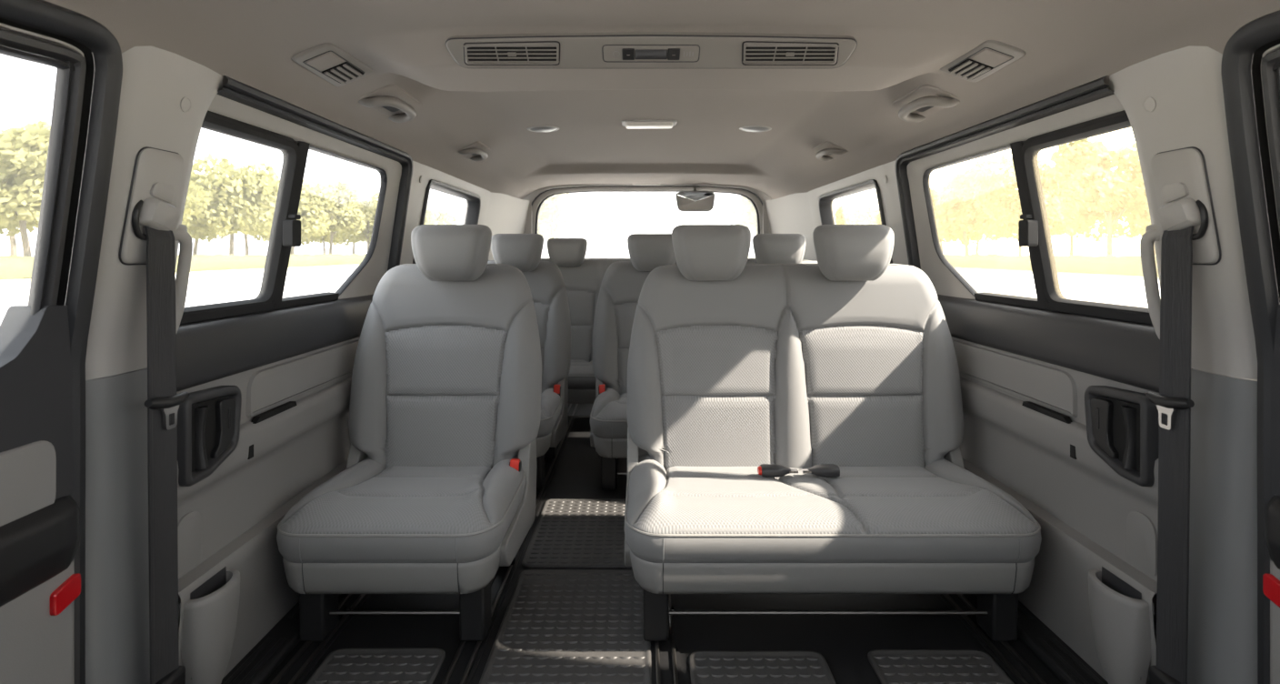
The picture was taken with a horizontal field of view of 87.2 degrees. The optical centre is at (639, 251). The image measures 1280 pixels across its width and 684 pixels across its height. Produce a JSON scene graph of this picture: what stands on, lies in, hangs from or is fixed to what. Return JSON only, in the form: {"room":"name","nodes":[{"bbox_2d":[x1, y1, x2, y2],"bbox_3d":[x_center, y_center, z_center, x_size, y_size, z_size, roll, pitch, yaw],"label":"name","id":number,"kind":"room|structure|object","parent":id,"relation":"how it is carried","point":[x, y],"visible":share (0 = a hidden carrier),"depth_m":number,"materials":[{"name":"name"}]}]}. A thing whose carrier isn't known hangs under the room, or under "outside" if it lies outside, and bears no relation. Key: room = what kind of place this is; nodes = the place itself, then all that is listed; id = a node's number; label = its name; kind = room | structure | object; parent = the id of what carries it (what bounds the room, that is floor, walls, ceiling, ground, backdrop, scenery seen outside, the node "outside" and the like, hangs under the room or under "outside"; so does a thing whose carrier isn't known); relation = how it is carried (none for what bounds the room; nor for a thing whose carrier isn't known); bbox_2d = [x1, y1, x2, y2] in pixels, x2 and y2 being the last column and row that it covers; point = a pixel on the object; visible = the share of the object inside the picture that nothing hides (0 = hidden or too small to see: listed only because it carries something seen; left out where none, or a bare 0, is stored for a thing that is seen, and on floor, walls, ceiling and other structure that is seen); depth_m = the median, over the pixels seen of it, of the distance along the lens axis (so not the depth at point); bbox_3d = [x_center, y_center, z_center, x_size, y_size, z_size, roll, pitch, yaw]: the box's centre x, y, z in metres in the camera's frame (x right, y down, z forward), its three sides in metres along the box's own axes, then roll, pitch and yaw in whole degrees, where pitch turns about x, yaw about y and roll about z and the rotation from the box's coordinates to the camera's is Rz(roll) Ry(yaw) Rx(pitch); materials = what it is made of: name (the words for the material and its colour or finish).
{"room":"vehicle interior","nodes":[
{"label":"vehicle interior","id":0,"kind":"room"},
{"bbox_2d":[85,294,373,683],"bbox_3d":[-0.812,0.634,1.800,0.147,1.012,4.800,0,0,0],"label":"trim panel","id":1,"kind":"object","parent":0,"point":[292,367],"depth_m":1.39,"materials":[{"name":"grey plastic"}]},
{"bbox_2d":[0,0,122,683],"bbox_3d":[-0.786,0.265,0.352,0.139,1.150,1.241,0,0,0],"label":"door","id":2,"kind":"structure","parent":1,"relation":"in","point":[44,341],"depth_m":0.90,"materials":[{"name":"grey plastic"}]},
{"bbox_2d":[64,45,222,683],"bbox_3d":[-0.799,0.258,1.093,0.162,1.165,0.295,0,0,0],"label":"trim","id":3,"kind":"structure","parent":1,"relation":"attached to","point":[165,96],"depth_m":1.03,"materials":[{"name":"grey plastic"}]},
{"bbox_2d":[119,146,189,683],"bbox_3d":[-0.760,0.290,1.058,0.046,0.901,0.114,0,0,0],"label":"belt","id":4,"kind":"object","parent":1,"relation":"attached to","point":[147,238],"visible":1,"depth_m":1.06,"materials":[{"name":"grey fabric"}]},
{"bbox_2d":[173,224,192,332],"bbox_3d":[-0.793,0.059,1.133,0.066,0.210,0.046,0,0,0],"label":"handle","id":5,"kind":"object","parent":1,"relation":"attached to","point":[181,235],"visible":0.45,"depth_m":1.14,"materials":[{"name":"grey plastic"}]},
{"bbox_2d":[176,385,241,486],"bbox_3d":[-0.788,0.328,1.233,0.030,0.158,0.163,0,0,0],"label":"door handle","id":6,"kind":"object","parent":1,"relation":"attached to","point":[208,421],"visible":1,"depth_m":1.21,"materials":[{"name":"grey plastic"}]},
{"bbox_2d":[220,593,340,683],"bbox_3d":[-0.772,0.827,2.325,0.085,0.026,3.450,0,0,0],"label":"trim","id":7,"kind":"structure","parent":1,"relation":"attached to","point":[261,661],"depth_m":1.37,"materials":[{"name":"black plastic"}]},
{"bbox_2d":[180,110,387,324],"bbox_3d":[-0.798,-0.055,1.560,0.094,0.390,0.943,0,0,0],"label":"window","id":8,"kind":"structure","parent":1,"relation":"in","point":[285,230],"depth_m":1.49,"materials":[{"name":"black rubber"}]},
{"bbox_2d":[208,75,529,299],"bbox_3d":[-0.775,0.165,2.607,0.205,0.950,3.034,0,0,2],"label":"trim","id":9,"kind":"structure","parent":1,"relation":"attached to","point":[408,179],"depth_m":2.04,"materials":[{"name":"grey plastic"}]},
{"bbox_2d":[412,179,480,263],"bbox_3d":[-0.793,-0.065,2.740,0.121,0.390,0.780,0,0,0],"label":"window","id":10,"kind":"structure","parent":1,"relation":"in","point":[474,201],"depth_m":2.80,"materials":[{"name":"black rubber"}]},
{"bbox_2d":[522,183,771,233],"bbox_3d":[0.045,0.362,4.115,1.900,1.556,0.170,0,0,0],"label":"wall","id":11,"kind":"structure","parent":0,"point":[764,223],"depth_m":4.07,"materials":[{"name":"grey plastic"}]},
{"bbox_2d":[531,185,763,233],"bbox_3d":[0.045,-0.110,4.093,1.483,0.587,0.063,0,0,0],"label":"window","id":12,"kind":"structure","parent":11,"relation":"in","point":[553,195],"depth_m":4.10,"materials":[{"name":"black rubber"}]},
{"bbox_2d":[675,188,715,211],"bbox_3d":[0.335,-0.321,4.077,0.238,0.153,0.047,0,0,0],"label":"mirror","id":13,"kind":"object","parent":11,"relation":"attached to","point":[695,200],"visible":1,"depth_m":4.07,"materials":[{"name":"grey mirror"}]},
{"bbox_2d":[43,0,1279,199],"bbox_3d":[0.045,-0.385,1.875,1.720,0.210,4.750,0,0,0],"label":"ceiling","id":14,"kind":"structure","parent":0,"point":[903,45],"depth_m":1.34,"materials":[{"name":"fabric"}]},
{"bbox_2d":[291,42,373,86],"bbox_3d":[-0.618,-0.379,1.355,0.087,0.044,0.210,0,0,0],"label":"ceiling vent","id":15,"kind":"object","parent":14,"relation":"in","point":[327,61],"visible":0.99,"depth_m":1.33,"materials":[{"name":"grey plastic"}]},
{"bbox_2d":[305,51,344,70],"bbox_3d":[-0.615,-0.372,1.312,0.051,0.024,0.063,0,0,0],"label":"reading lamp","id":16,"kind":"object","parent":15,"relation":"on","point":[321,61],"depth_m":1.31,"materials":[{"name":"plastic"}]},
{"bbox_2d":[358,84,421,122],"bbox_3d":[-0.628,-0.370,1.685,0.100,0.058,0.235,0,0,0],"label":"handle","id":17,"kind":"object","parent":14,"relation":"attached to","point":[392,101],"visible":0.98,"depth_m":1.64,"materials":[{"name":"plastic"}]},
{"bbox_2d":[456,140,490,161],"bbox_3d":[-0.620,-0.374,2.500,0.091,0.053,0.213,0,0,0],"label":"handle","id":18,"kind":"object","parent":14,"relation":"attached to","point":[476,151],"visible":0.99,"depth_m":2.45,"materials":[{"name":"plastic"}]},
{"bbox_2d":[527,125,559,131],"bbox_3d":[-0.360,-0.457,2.500,0.120,0.015,0.120,0,0,0],"label":"recessed light","id":19,"kind":"object","parent":14,"relation":"in","point":[538,128],"visible":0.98,"depth_m":2.48,"materials":[{"name":"grey plastic"}]},
{"bbox_2d":[621,120,677,129],"bbox_3d":[0.033,-0.456,2.400,0.196,0.023,0.090,0,0,0],"label":"recessed light","id":20,"kind":"object","parent":14,"relation":"in","point":[628,124],"visible":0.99,"depth_m":2.37,"materials":[{"name":"grey plastic"}]},
{"bbox_2d":[445,31,857,68],"bbox_3d":[0.021,-0.386,1.282,0.775,0.057,0.072,0,0,0],"label":"ceiling vent panel","id":21,"kind":"object","parent":14,"relation":"attached to","point":[601,49],"visible":1,"depth_m":1.27,"materials":[{"name":"grey plastic"}]},
{"bbox_2d":[621,48,634,59],"bbox_3d":[-0.022,-0.375,1.275,0.023,0.018,0.022,0,0,0],"label":"rocker switch","id":22,"kind":"object","parent":21,"relation":"attached to","point":[627,54],"depth_m":1.27,"materials":[{"name":"grey plastic"}]},
{"bbox_2d":[602,45,699,61],"bbox_3d":[0.021,-0.378,1.278,0.182,0.024,0.033,0,0,0],"label":"switch plate","id":23,"kind":"object","parent":21,"relation":"attached to","point":[610,53],"depth_m":1.27,"materials":[{"name":"grey plastic"}]},
{"bbox_2d":[667,48,679,59],"bbox_3d":[0.064,-0.375,1.275,0.023,0.018,0.022,0,0,0],"label":"rocker switch","id":24,"kind":"object","parent":21,"relation":"attached to","point":[673,54],"depth_m":1.27,"materials":[{"name":"grey plastic"}]},
{"bbox_2d":[739,125,771,131],"bbox_3d":[0.430,-0.458,2.500,0.120,0.015,0.120,0,0,0],"label":"recessed light","id":25,"kind":"object","parent":14,"relation":"in","point":[748,128],"visible":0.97,"depth_m":2.48,"materials":[{"name":"grey plastic"}]},
{"bbox_2d":[812,140,848,161],"bbox_3d":[0.710,-0.374,2.500,0.091,0.053,0.213,0,0,0],"label":"handle","id":26,"kind":"object","parent":14,"relation":"attached to","point":[826,151],"visible":0.99,"depth_m":2.46,"materials":[{"name":"plastic"}]},
{"bbox_2d":[892,84,960,122],"bbox_3d":[0.718,-0.370,1.685,0.100,0.058,0.235,0,0,0],"label":"handle","id":27,"kind":"object","parent":14,"relation":"attached to","point":[925,100],"visible":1,"depth_m":1.65,"materials":[{"name":"plastic"}]},
{"bbox_2d":[939,40,1025,81],"bbox_3d":[0.688,-0.386,1.355,0.088,0.040,0.210,0,0,0],"label":"ceiling vent","id":28,"kind":"object","parent":14,"relation":"in","point":[989,56],"visible":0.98,"depth_m":1.33,"materials":[{"name":"grey plastic"}]},
{"bbox_2d":[970,48,1011,66],"bbox_3d":[0.685,-0.380,1.312,0.052,0.022,0.063,0,0,0],"label":"reading lamp","id":29,"kind":"object","parent":28,"relation":"on","point":[979,56],"depth_m":1.31,"materials":[{"name":"plastic"}]},
{"bbox_2d":[262,403,1063,683],"bbox_3d":[0.045,0.870,1.850,2.000,0.060,4.900,0,0,0],"label":"floor","id":30,"kind":"structure","parent":0,"point":[845,641],"depth_m":1.51,"materials":[{"name":"grey carpet"}]},
{"bbox_2d":[268,593,370,683],"bbox_3d":[-0.690,0.834,2.300,0.060,0.012,3.400,0,0,0],"label":"rail","id":31,"kind":"object","parent":30,"relation":"on","point":[306,656],"visible":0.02,"depth_m":1.40,"materials":[{"name":"black metal"}]},
{"bbox_2d":[276,224,541,640],"bbox_3d":[-0.527,0.377,1.649,0.514,0.902,0.603,0,0,0],"label":"seat","id":32,"kind":"object","parent":31,"relation":"on","point":[435,494],"visible":1,"depth_m":1.75,"materials":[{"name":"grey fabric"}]},
{"bbox_2d":[276,455,525,562],"bbox_3d":[-0.527,0.581,1.575,0.476,0.107,0.451,0,0,0],"label":"seat cushion","id":33,"kind":"object","parent":32,"relation":"on","point":[379,508],"depth_m":1.42,"materials":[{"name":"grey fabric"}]},
{"bbox_2d":[487,233,571,489],"bbox_3d":[-0.530,0.377,2.559,0.496,0.902,0.603,0,0,0],"label":"seat","id":34,"kind":"object","parent":31,"relation":"on","point":[545,278],"visible":0.38,"depth_m":2.68,"materials":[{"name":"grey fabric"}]},
{"bbox_2d":[537,387,561,437],"bbox_3d":[-0.530,0.581,2.485,0.462,0.106,0.451,0,0,0],"label":"seat cushion","id":35,"kind":"object","parent":34,"relation":"on","point":[551,401],"depth_m":2.39,"materials":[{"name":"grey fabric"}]},
{"bbox_2d":[305,647,445,683],"bbox_3d":[-0.525,0.836,1.157,0.244,0.007,0.515,0,0,0],"label":"floor mat","id":36,"kind":"object","parent":30,"relation":"on","point":[346,665],"visible":1,"depth_m":1.35,"materials":[{"name":"grey rubber"}]},
{"bbox_2d":[439,403,579,683],"bbox_3d":[-0.360,0.834,2.300,0.060,0.012,3.400,0,0,0],"label":"rail","id":37,"kind":"object","parent":30,"relation":"on","point":[461,667],"visible":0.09,"depth_m":1.59,"materials":[{"name":"black metal"}]},
{"bbox_2d":[479,569,651,683],"bbox_3d":[-0.144,0.836,1.357,0.335,0.007,0.815,0,0,0],"label":"floor mat","id":38,"kind":"object","parent":30,"relation":"on","point":[557,625],"visible":1,"depth_m":1.48,"materials":[{"name":"grey rubber"}]},
{"bbox_2d":[522,498,632,568],"bbox_3d":[-0.147,0.836,2.027,0.340,0.007,0.485,0,0,0],"label":"floor mat","id":39,"kind":"object","parent":30,"relation":"on","point":[569,533],"visible":0.8,"depth_m":1.98,"materials":[{"name":"grey rubber"}]},
{"bbox_2d":[540,238,755,417],"bbox_3d":[0.045,0.377,3.379,1.526,0.902,0.603,0,0,0],"label":"seat","id":40,"kind":"object","parent":30,"relation":"on","point":[583,277],"visible":0.14,"depth_m":3.51,"materials":[{"name":"grey fabric"}]},
{"bbox_2d":[556,377,607,389],"bbox_3d":[0.045,0.585,3.305,1.492,0.099,0.451,0,0,0],"label":"seat cushion","id":41,"kind":"object","parent":40,"relation":"on","point":[574,383],"depth_m":3.08,"materials":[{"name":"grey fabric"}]},
{"bbox_2d":[650,593,682,683],"bbox_3d":[0.053,0.834,2.300,0.060,0.012,3.400,0,0,0],"label":"rail","id":42,"kind":"object","parent":30,"relation":"on","point":[665,661],"visible":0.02,"depth_m":1.38,"materials":[{"name":"black metal"}]},
{"bbox_2d":[624,224,1041,640],"bbox_3d":[0.417,0.377,1.649,0.906,0.902,0.603,0,0,0],"label":"seat","id":43,"kind":"object","parent":42,"relation":"on","point":[847,359],"visible":0.99,"depth_m":1.76,"materials":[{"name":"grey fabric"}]},
{"bbox_2d":[757,463,798,477],"bbox_3d":[0.339,0.538,1.655,0.097,0.026,0.043,0,0,0],"label":"lap buckle","id":44,"kind":"object","parent":43,"relation":"on","point":[766,470],"visible":1,"depth_m":1.64,"materials":[{"name":"grey"}]},
{"bbox_2d":[800,463,839,477],"bbox_3d":[0.444,0.538,1.655,0.090,0.026,0.043,0,0,0],"label":"lap buckle","id":45,"kind":"object","parent":43,"relation":"on","point":[825,470],"visible":1,"depth_m":1.64,"materials":[{"name":"grey"}]},
{"bbox_2d":[624,454,1041,562],"bbox_3d":[0.405,0.581,1.575,0.878,0.107,0.451,0,0,0],"label":"seat cushion","id":46,"kind":"object","parent":43,"relation":"on","point":[680,508],"depth_m":1.41,"materials":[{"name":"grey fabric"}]},
{"bbox_2d":[590,233,818,489],"bbox_3d":[0.330,0.377,2.559,1.046,0.902,0.603,0,0,0],"label":"seat","id":47,"kind":"object","parent":30,"relation":"on","point":[622,284],"visible":0.3,"depth_m":2.67,"materials":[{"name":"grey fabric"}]},
{"bbox_2d":[590,387,628,438],"bbox_3d":[0.330,0.581,2.485,1.012,0.106,0.451,0,0,0],"label":"seat cushion","id":48,"kind":"object","parent":47,"relation":"on","point":[608,417],"depth_m":2.31,"materials":[{"name":"grey fabric"}]},
{"bbox_2d":[689,650,836,683],"bbox_3d":[0.240,0.836,1.153,0.280,0.007,0.505,0,0,0],"label":"floor mat","id":49,"kind":"object","parent":30,"relation":"on","point":[705,666],"visible":1,"depth_m":1.35,"materials":[{"name":"grey rubber"}]},
{"bbox_2d":[867,649,1014,683],"bbox_3d":[0.598,0.836,1.155,0.255,0.007,0.510,0,0,0],"label":"floor mat","id":50,"kind":"object","parent":30,"relation":"on","point":[890,665],"visible":1,"depth_m":1.35,"materials":[{"name":"grey rubber"}]},
{"bbox_2d":[937,593,1047,683],"bbox_3d":[0.760,0.834,2.300,0.060,0.012,3.400,0,0,0],"label":"rail","id":51,"kind":"object","parent":30,"relation":"on","point":[1017,668],"visible":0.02,"depth_m":1.41,"materials":[{"name":"black metal"}]},
{"bbox_2d":[937,294,1257,683],"bbox_3d":[0.902,0.634,1.800,0.147,1.012,4.800,0,0,0],"label":"trim panel","id":52,"kind":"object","parent":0,"point":[1025,373],"depth_m":1.39,"materials":[{"name":"grey plastic"}]},
{"bbox_2d":[818,179,892,263],"bbox_3d":[0.883,-0.065,2.740,0.121,0.390,0.780,0,0,0],"label":"window","id":53,"kind":"structure","parent":52,"relation":"in","point":[825,202],"depth_m":2.78,"materials":[{"name":"black plastic"}]},
{"bbox_2d":[765,75,1124,299],"bbox_3d":[0.865,0.165,2.607,0.205,0.950,3.034,0,0,-2],"label":"trim","id":54,"kind":"structure","parent":52,"relation":"attached to","point":[899,181],"depth_m":2.04,"materials":[{"name":"grey plastic"}]},
{"bbox_2d":[922,110,1152,324],"bbox_3d":[0.888,-0.055,1.560,0.094,0.390,0.943,0,0,0],"label":"window","id":55,"kind":"structure","parent":52,"relation":"in","point":[1034,231],"depth_m":1.49,"materials":[{"name":"black plastic"}]},
{"bbox_2d":[976,593,1108,683],"bbox_3d":[0.863,0.827,2.325,0.085,0.026,3.450,0,0,0],"label":"trim","id":56,"kind":"structure","parent":52,"relation":"attached to","point":[1059,657],"depth_m":1.38,"materials":[{"name":"black plastic"}]},
{"bbox_2d":[1084,385,1159,486],"bbox_3d":[0.878,0.328,1.233,0.030,0.158,0.163,0,0,0],"label":"door handle","id":57,"kind":"object","parent":52,"relation":"attached to","point":[1123,425],"visible":0.98,"depth_m":1.21,"materials":[{"name":"grey plastic"}]},
{"bbox_2d":[1140,224,1160,339],"bbox_3d":[0.883,0.059,1.133,0.066,0.210,0.046,0,0,0],"label":"handle","id":58,"kind":"object","parent":52,"relation":"attached to","point":[1152,234],"visible":0.55,"depth_m":1.14,"materials":[{"name":"grey plastic"}]},
{"bbox_2d":[1145,146,1221,683],"bbox_3d":[0.850,0.290,1.058,0.046,0.901,0.114,0,0,0],"label":"belt","id":59,"kind":"object","parent":52,"relation":"attached to","point":[1185,214],"visible":1,"depth_m":1.06,"materials":[{"name":"grey fabric"}]},
{"bbox_2d":[1109,45,1279,683],"bbox_3d":[0.889,0.258,1.093,0.162,1.165,0.295,0,0,0],"label":"trim","id":60,"kind":"structure","parent":52,"relation":"attached to","point":[1172,100],"depth_m":1.03,"materials":[{"name":"grey plastic"}]},
{"bbox_2d":[1220,10,1279,683],"bbox_3d":[0.876,0.265,0.352,0.139,1.150,1.241,0,0,0],"label":"door","id":61,"kind":"structure","parent":52,"relation":"in","point":[1258,40],"depth_m":0.93,"materials":[{"name":"grey plastic"}]},
{"label":"outside","id":62,"kind":"structure","parent":0,"visible":0},
{"bbox_2d":[0,256,1160,324],"bbox_3d":[0.045,1.290,80.000,120.000,0.001,240.000,0,0,0],"label":"ground","id":63,"kind":"structure","parent":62,"point":[213,287],"depth_m":25.42,"materials":[{"name":"concrete"}]},
{"bbox_2d":[537,193,570,241],"bbox_3d":[-9.644,-2.561,62.056,5.782,7.537,6.669,0,0,-28],"label":"street tree","id":64,"kind":"object","parent":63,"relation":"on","point":[549,224],"visible":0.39,"depth_m":60.80,"materials":[{"name":"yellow plant"}]},
{"bbox_2d":[727,195,757,234],"bbox_3d":[12.363,-2.701,66.219,6.762,7.802,5.402,0,0,33],"label":"street tree","id":65,"kind":"object","parent":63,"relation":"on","point":[748,218],"visible":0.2,"depth_m":65.71,"materials":[{"name":"yellow plant"}]},
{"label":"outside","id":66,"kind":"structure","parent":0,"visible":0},
{"bbox_2d":[0,255,549,282],"bbox_3d":[-56.955,1.237,85.000,60.000,0.095,230.000,0,0,0],"label":"ground","id":67,"kind":"structure","parent":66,"point":[305,266],"depth_m":44.66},
{"bbox_2d":[0,212,38,255],"bbox_3d":[-39.808,-3.027,42.120,7.448,8.456,6.002,0,0,38],"label":"street tree","id":68,"kind":"object","parent":67,"relation":"on","point":[13,242],"visible":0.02,"depth_m":42.19,"materials":[{"name":"yellow plant"}]},
{"bbox_2d":[0,120,50,256],"bbox_3d":[-31.260,-2.750,34.181,5.952,7.917,6.866,0,0,-31],"label":"street tree","id":69,"kind":"object","parent":67,"relation":"on","point":[23,152],"visible":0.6,"depth_m":32.50,"materials":[{"name":"yellow plant"}]},
{"bbox_2d":[0,253,366,279],"bbox_3d":[-27.755,0.691,73.000,1.320,1.119,110.000,0,0,0],"label":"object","id":70,"kind":"structure","parent":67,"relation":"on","point":[11,266],"depth_m":44.47,"materials":[{"name":"green plant"}]},
{"bbox_2d":[183,179,210,219],"bbox_3d":[-31.571,-2.681,42.243,7.240,7.762,5.786,0,0,19],"label":"street tree","id":71,"kind":"object","parent":67,"relation":"on","point":[197,200],"visible":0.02,"depth_m":42.86,"materials":[{"name":"yellow plant"}]},
{"bbox_2d":[189,172,220,255],"bbox_3d":[-39.334,-3.064,59.459,6.242,8.548,7.199,0,0,-1],"label":"street tree","id":72,"kind":"object","parent":67,"relation":"on","point":[195,245],"visible":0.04,"depth_m":59.38,"materials":[{"name":"yellow plant"}]},
{"bbox_2d":[181,152,279,254],"bbox_3d":[-31.288,-3.267,51.331,7.737,8.936,7.017,0,0,-18],"label":"street tree","id":73,"kind":"object","parent":67,"relation":"on","point":[247,190],"visible":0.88,"depth_m":50.47,"materials":[{"name":"yellow plant"}]},
{"bbox_2d":[220,186,278,254],"bbox_3d":[-39.684,-3.150,67.513,7.422,8.703,5.925,0,0,-39],"label":"street tree","id":74,"kind":"object","parent":67,"relation":"on","point":[245,235],"visible":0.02,"depth_m":67.80,"materials":[{"name":"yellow plant"}]},
{"bbox_2d":[248,180,335,254],"bbox_3d":[-30.629,-2.752,59.123,7.112,7.914,6.222,0,0,-27],"label":"street tree","id":75,"kind":"object","parent":67,"relation":"on","point":[309,212],"visible":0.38,"depth_m":59.45,"materials":[{"name":"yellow plant"}]},
{"bbox_2d":[260,230,328,254],"bbox_3d":[-39.531,-3.171,76.060,7.509,8.745,6.810,0,0,-8],"label":"street tree","id":76,"kind":"object","parent":67,"relation":"on","point":[304,239],"visible":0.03,"depth_m":76.02,"materials":[{"name":"yellow plant"}]},
{"bbox_2d":[305,229,351,253],"bbox_3d":[-39.540,-2.407,84.585,6.376,7.227,6.440,0,0,6],"label":"street tree","id":77,"kind":"object","parent":67,"relation":"on","point":[325,238],"visible":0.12,"depth_m":84.33,"materials":[{"name":"yellow plant"}]},
{"bbox_2d":[304,180,366,253],"bbox_3d":[-30.830,-3.099,67.941,6.034,8.602,7.559,0,0,-29],"label":"street tree","id":78,"kind":"object","parent":67,"relation":"on","point":[341,217],"visible":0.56,"depth_m":67.37,"materials":[{"name":"yellow plant"}]},
{"bbox_2d":[338,200,371,253],"bbox_3d":[-39.816,-3.053,92.940,7.056,8.508,7.501,0,0,-28],"label":"street tree","id":79,"kind":"object","parent":67,"relation":"on","point":[353,250],"visible":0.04,"depth_m":92.87,"materials":[{"name":"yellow plant"}]},
{"bbox_2d":[335,191,379,249],"bbox_3d":[-30.735,-2.891,76.278,7.410,8.183,6.720,0,0,-22],"label":"street tree","id":80,"kind":"object","parent":67,"relation":"on","point":[365,235],"visible":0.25,"depth_m":75.23,"materials":[{"name":"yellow plant"}]},
{"bbox_2d":[423,208,437,224],"bbox_3d":[-30.857,-2.906,93.160,7.439,8.214,6.997,0,0,30],"label":"street tree","id":81,"kind":"object","parent":67,"relation":"on","point":[428,219],"visible":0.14,"depth_m":92.67,"materials":[{"name":"yellow plant"}]},
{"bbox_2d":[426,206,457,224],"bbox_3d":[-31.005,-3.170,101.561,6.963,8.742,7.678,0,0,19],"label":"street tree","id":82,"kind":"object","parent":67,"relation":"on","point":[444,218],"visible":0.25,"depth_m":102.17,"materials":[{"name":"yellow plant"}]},
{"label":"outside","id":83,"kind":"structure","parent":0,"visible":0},
{"bbox_2d":[748,255,1159,279],"bbox_3d":[54.545,1.237,85.000,60.000,0.095,230.000,0,0,0],"label":"ground","id":84,"kind":"structure","parent":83,"point":[753,256],"depth_m":38.47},
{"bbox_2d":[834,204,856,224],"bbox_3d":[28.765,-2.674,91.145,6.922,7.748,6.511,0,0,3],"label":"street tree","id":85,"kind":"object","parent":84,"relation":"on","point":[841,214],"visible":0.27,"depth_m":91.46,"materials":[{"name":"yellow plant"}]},
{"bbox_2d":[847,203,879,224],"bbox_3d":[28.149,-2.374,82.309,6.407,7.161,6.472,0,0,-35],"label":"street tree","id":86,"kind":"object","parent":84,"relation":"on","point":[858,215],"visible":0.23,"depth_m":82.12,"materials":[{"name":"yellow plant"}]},
{"bbox_2d":[859,206,881,224],"bbox_3d":[28.233,-2.714,74.333,6.434,7.827,7.094,0,0,-27],"label":"street tree","id":87,"kind":"object","parent":84,"relation":"on","point":[877,221],"visible":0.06,"depth_m":74.61,"materials":[{"name":"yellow plant"}]},
{"bbox_2d":[930,187,953,237],"bbox_3d":[28.075,-2.511,66.054,5.572,7.421,6.980,0,0,-5],"label":"street tree","id":88,"kind":"object","parent":84,"relation":"on","point":[934,193],"visible":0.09,"depth_m":63.76,"materials":[{"name":"yellow plant"}]},
{"bbox_2d":[937,193,951,252],"bbox_3d":[37.434,-3.105,83.164,6.967,8.628,7.038,0,0,-7],"label":"street tree","id":89,"kind":"object","parent":84,"relation":"on","point":[941,240],"visible":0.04,"depth_m":83.00,"materials":[{"name":"yellow plant"}]},
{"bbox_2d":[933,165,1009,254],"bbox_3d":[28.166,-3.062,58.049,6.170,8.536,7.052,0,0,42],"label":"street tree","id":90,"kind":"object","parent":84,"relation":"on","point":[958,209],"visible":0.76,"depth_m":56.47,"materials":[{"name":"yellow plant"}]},
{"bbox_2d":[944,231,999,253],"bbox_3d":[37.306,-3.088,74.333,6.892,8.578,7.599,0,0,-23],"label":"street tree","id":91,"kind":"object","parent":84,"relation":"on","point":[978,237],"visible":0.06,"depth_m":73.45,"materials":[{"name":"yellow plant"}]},
{"bbox_2d":[991,189,1056,255],"bbox_3d":[37.466,-2.632,66.305,7.108,7.664,5.674,0,0,-3],"label":"street tree","id":92,"kind":"object","parent":84,"relation":"on","point":[1011,228],"visible":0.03,"depth_m":65.83,"materials":[{"name":"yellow plant"}]},
{"bbox_2d":[970,151,1078,240],"bbox_3d":[28.792,-3.217,49.339,7.383,8.836,6.696,0,0,-32],"label":"street tree","id":93,"kind":"object","parent":84,"relation":"on","point":[1002,182],"visible":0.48,"depth_m":48.70,"materials":[{"name":"yellow plant"}]},
{"bbox_2d":[944,253,1158,276],"bbox_3d":[25.346,0.690,73.000,1.318,1.120,110.000,0,0,0],"label":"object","id":94,"kind":"structure","parent":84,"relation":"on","point":[1108,264],"depth_m":38.82,"materials":[{"name":"green plant"}]},
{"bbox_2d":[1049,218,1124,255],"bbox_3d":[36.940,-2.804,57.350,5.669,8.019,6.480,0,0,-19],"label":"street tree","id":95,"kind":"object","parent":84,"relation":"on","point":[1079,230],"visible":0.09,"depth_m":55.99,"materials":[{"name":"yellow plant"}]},
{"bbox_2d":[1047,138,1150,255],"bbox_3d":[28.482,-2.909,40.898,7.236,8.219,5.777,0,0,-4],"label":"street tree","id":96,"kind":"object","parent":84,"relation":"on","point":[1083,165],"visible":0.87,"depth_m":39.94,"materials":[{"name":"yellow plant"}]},
{"bbox_2d":[1098,169,1155,256],"bbox_3d":[37.332,-2.899,48.688,6.980,8.199,6.331,0,0,33],"label":"street tree","id":97,"kind":"object","parent":84,"relation":"on","point":[1135,230],"visible":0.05,"depth_m":49.54,"materials":[{"name":"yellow plant"}]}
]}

